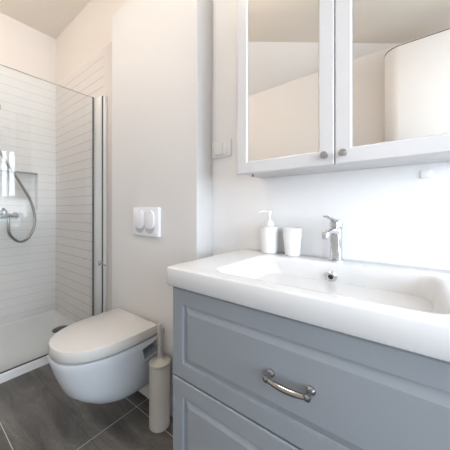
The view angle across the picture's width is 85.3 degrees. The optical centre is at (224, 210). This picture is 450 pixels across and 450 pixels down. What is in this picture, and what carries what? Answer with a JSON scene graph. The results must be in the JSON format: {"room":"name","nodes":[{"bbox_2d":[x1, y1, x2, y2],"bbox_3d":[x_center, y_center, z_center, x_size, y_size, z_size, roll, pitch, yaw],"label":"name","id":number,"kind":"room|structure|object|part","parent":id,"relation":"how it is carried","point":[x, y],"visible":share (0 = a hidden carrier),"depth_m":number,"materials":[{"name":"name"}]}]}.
{"room":"bathroom","nodes":[
{"label":"bathroom","id":0,"kind":"room"},
{"bbox_2d":[0,12,55,324],"bbox_3d":[-2.397,-0.340,1.637,0.150,2.760,2.138,0,0,37],"label":"wall","id":1,"kind":"structure","parent":0,"point":[27,102],"depth_m":2.27,"materials":[{"name":"tile"}]},
{"bbox_2d":[0,150,35,242],"bbox_3d":[-1.837,-0.223,2.122,0.161,1.011,0.342,0,0,37],"label":"shower mixer","id":2,"kind":"object","parent":1,"relation":"attached to","point":[4,214],"visible":1,"depth_m":2.13,"materials":[{"name":"silver metal"}]},
{"bbox_3d":[-1.856,0.000,2.055,0.112,0.055,0.048,0,0,44],"label":"mixer lever","id":3,"kind":"part","parent":2,"relation":"part of","materials":[{"name":"silver metal"}]},
{"bbox_2d":[0,0,90,38],"bbox_3d":[-0.408,-1.502,0.143,5.125,0.675,2.438,0,0,37],"label":"ceiling","id":4,"kind":"structure","parent":0,"point":[51,18],"depth_m":2.12,"materials":[{"name":"paint"}]},
{"bbox_2d":[0,363,172,449],"bbox_3d":[-0.408,1.100,0.143,5.125,0.120,2.438,0,0,37],"label":"floor","id":5,"kind":"structure","parent":0,"point":[36,414],"depth_m":1.21,"materials":[{"name":"tile"}]},
{"bbox_2d":[0,310,75,383],"bbox_3d":[-1.724,1.013,1.694,0.859,0.054,1.238,0,0,37],"label":"shower tray","id":6,"kind":"object","parent":5,"relation":"on","point":[23,340],"visible":0.62,"depth_m":1.88,"materials":[{"name":"ceramic"}]},
{"bbox_2d":[0,64,106,373],"bbox_3d":[-1.221,0.065,1.490,0.226,1.910,0.957,0,0,37],"label":"screen","id":7,"kind":"object","parent":6,"relation":"on","point":[99,105],"visible":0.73,"depth_m":1.86,"materials":[{"name":"silver glass"}]},
{"bbox_2d":[149,323,169,432],"bbox_3d":[-0.318,0.794,1.189,0.102,0.492,0.102,0,0,37],"label":"toilet brush","id":8,"kind":"object","parent":5,"relation":"on","point":[159,365],"visible":1,"depth_m":1.15,"materials":[{"name":"beige plastic"}]},
{"bbox_3d":[-0.318,0.633,1.189,0.023,0.170,0.023,0,0,37],"label":"handle","id":9,"kind":"part","parent":8,"relation":"part of","materials":[{"name":"beige plastic"}]},
{"bbox_2d":[112,0,211,416],"bbox_3d":[-0.398,-0.111,1.402,0.755,2.302,0.112,0,0,37],"label":"wall","id":10,"kind":"structure","parent":0,"point":[162,49],"depth_m":1.29,"materials":[{"name":"paint"}]},
{"bbox_2d":[48,308,163,403],"bbox_3d":[-0.612,0.757,1.217,0.410,0.345,0.439,0,0,37],"label":"toilet","id":11,"kind":"object","parent":10,"relation":"attached to","point":[102,358],"visible":0.98,"depth_m":1.10,"materials":[{"name":"ceramic"}]},
{"bbox_3d":[-0.612,0.785,1.217,0.386,0.290,0.439,0,0,37],"label":"bowl","id":12,"kind":"part","parent":11,"relation":"part of","materials":[{"name":"ceramic"}]},
{"bbox_3d":[-0.619,0.608,1.208,0.380,0.046,0.408,0,0,37],"label":"lid","id":13,"kind":"part","parent":11,"relation":"part of","materials":[{"name":"plastic"}]},
{"bbox_3d":[-0.615,0.635,1.212,0.356,0.008,0.396,0,0,37],"label":"seat","id":14,"kind":"part","parent":11,"relation":"part of","materials":[{"name":"plastic"}]},
{"bbox_2d":[133,207,160,236],"bbox_3d":[-0.439,0.059,1.348,0.234,0.158,0.022,0,0,37],"label":"flush plate","id":15,"kind":"object","parent":10,"relation":"attached to","point":[146,220],"visible":1,"depth_m":1.32,"materials":[{"name":"plastic"}]},
{"bbox_2d":[56,0,449,321],"bbox_3d":[0.279,-0.340,1.058,5.125,2.760,0.150,0,0,37],"label":"wall","id":16,"kind":"structure","parent":0,"point":[388,215],"depth_m":1.15,"materials":[{"name":"white painted plaster"}]},
{"bbox_2d":[212,139,231,158],"bbox_3d":[-0.019,-0.299,1.177,0.116,0.082,0.016,0,0,37],"label":"light switch","id":17,"kind":"object","parent":16,"relation":"attached to","point":[220,149],"visible":1,"depth_m":1.17,"materials":[{"name":"white plastic"}]},
{"bbox_2d":[173,286,449,449],"bbox_3d":[0.260,0.497,0.679,0.742,0.546,0.474,0,0,37],"label":"vanity cabinet","id":18,"kind":"object","parent":16,"relation":"attached to","point":[245,378],"visible":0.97,"depth_m":0.52,"materials":[{"name":"blue paint"}]},
{"bbox_3d":[0.143,0.630,0.523,0.742,0.268,0.019,0,0,37],"label":"drawer","id":19,"kind":"part","parent":18,"relation":"part of","materials":[{"name":"blue paint"}]},
{"bbox_3d":[0.127,0.360,0.503,0.107,0.020,0.032,0,0,37],"label":"handle","id":20,"kind":"part","parent":18,"relation":"part of","materials":[{"name":"silver metal"}]},
{"bbox_2d":[167,249,449,361],"bbox_3d":[0.267,0.221,0.688,0.774,0.105,0.454,0,0,37],"label":"washbasin","id":21,"kind":"object","parent":18,"relation":"in","point":[403,307],"visible":1,"depth_m":0.60,"materials":[{"name":"white ceramic"}]},
{"bbox_2d":[259,210,278,253],"bbox_3d":[0.179,0.083,0.983,0.073,0.171,0.073,0,0,37],"label":"soap dispenser","id":22,"kind":"object","parent":21,"relation":"on","point":[269,233],"visible":1,"depth_m":0.96,"materials":[{"name":"white plastic"}]},
{"bbox_2d":[260,226,278,253],"bbox_3d":[0.179,0.114,0.983,0.073,0.108,0.073,0,0,37],"label":"bottle","id":23,"kind":"object","parent":22,"relation":"attached to","point":[269,235],"depth_m":0.95,"materials":[{"name":"white plastic"}]},
{"bbox_2d":[283,227,302,255],"bbox_3d":[0.256,0.116,0.927,0.073,0.104,0.073,0,0,37],"label":"tumbler","id":24,"kind":"object","parent":21,"relation":"on","point":[292,236],"visible":1,"depth_m":0.90,"materials":[{"name":"white ceramic"}]},
{"bbox_2d":[322,215,344,261],"bbox_3d":[0.342,0.091,0.782,0.052,0.155,0.167,0,0,37],"label":"faucet","id":25,"kind":"object","parent":21,"relation":"on","point":[334,233],"visible":1,"depth_m":0.81,"materials":[{"name":"silver metal"}]},
{"bbox_3d":[0.339,0.028,0.778,0.026,0.031,0.136,0,0,37],"label":"lever","id":26,"kind":"part","parent":25,"relation":"part of","materials":[{"name":"silver metal"}]},
{"bbox_3d":[0.336,0.070,0.774,0.030,0.028,0.127,0,0,37],"label":"spout","id":27,"kind":"part","parent":25,"relation":"part of","materials":[{"name":"silver metal"}]},
{"bbox_2d":[237,0,449,177],"bbox_3d":[0.364,-0.609,0.771,0.684,0.962,0.204,0,0,37],"label":"upper cabinet","id":28,"kind":"object","parent":16,"relation":"attached to","point":[324,86],"visible":1,"depth_m":0.70,"materials":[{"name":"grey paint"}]},
{"bbox_3d":[0.186,-0.613,0.819,0.252,0.865,0.002,0,0,37],"label":"mirror pane","id":29,"kind":"part","parent":28,"relation":"part of","materials":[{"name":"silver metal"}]},
{"bbox_3d":[0.187,-0.613,0.821,0.341,0.954,0.019,0,0,37],"label":"door","id":30,"kind":"part","parent":28,"relation":"part of","materials":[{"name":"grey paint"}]},
{"bbox_3d":[0.290,-0.164,0.716,0.021,0.021,0.026,0,0,37],"label":"knob","id":31,"kind":"part","parent":28,"relation":"part of","materials":[{"name":"silver metal"}]},
{"bbox_3d":[0.331,-0.164,0.685,0.021,0.021,0.026,0,0,37],"label":"knob","id":32,"kind":"part","parent":28,"relation":"part of","materials":[{"name":"silver metal"}]},
{"bbox_3d":[0.461,-0.613,0.615,0.341,0.954,0.019,0,0,37],"label":"door","id":33,"kind":"part","parent":28,"relation":"part of","materials":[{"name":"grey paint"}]},
{"bbox_3d":[0.460,-0.613,0.613,0.252,0.865,0.002,0,0,37],"label":"mirror pane","id":34,"kind":"part","parent":28,"relation":"part of","materials":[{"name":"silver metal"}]},
{"bbox_2d":[421,170,431,177],"bbox_3d":[0.596,-0.110,0.723,0.027,0.023,0.004,0,0,37],"label":"cover plate","id":35,"kind":"object","parent":16,"relation":"attached to","point":[424,173],"visible":1,"depth_m":0.72,"materials":[{"name":"white plastic"}]}
]}

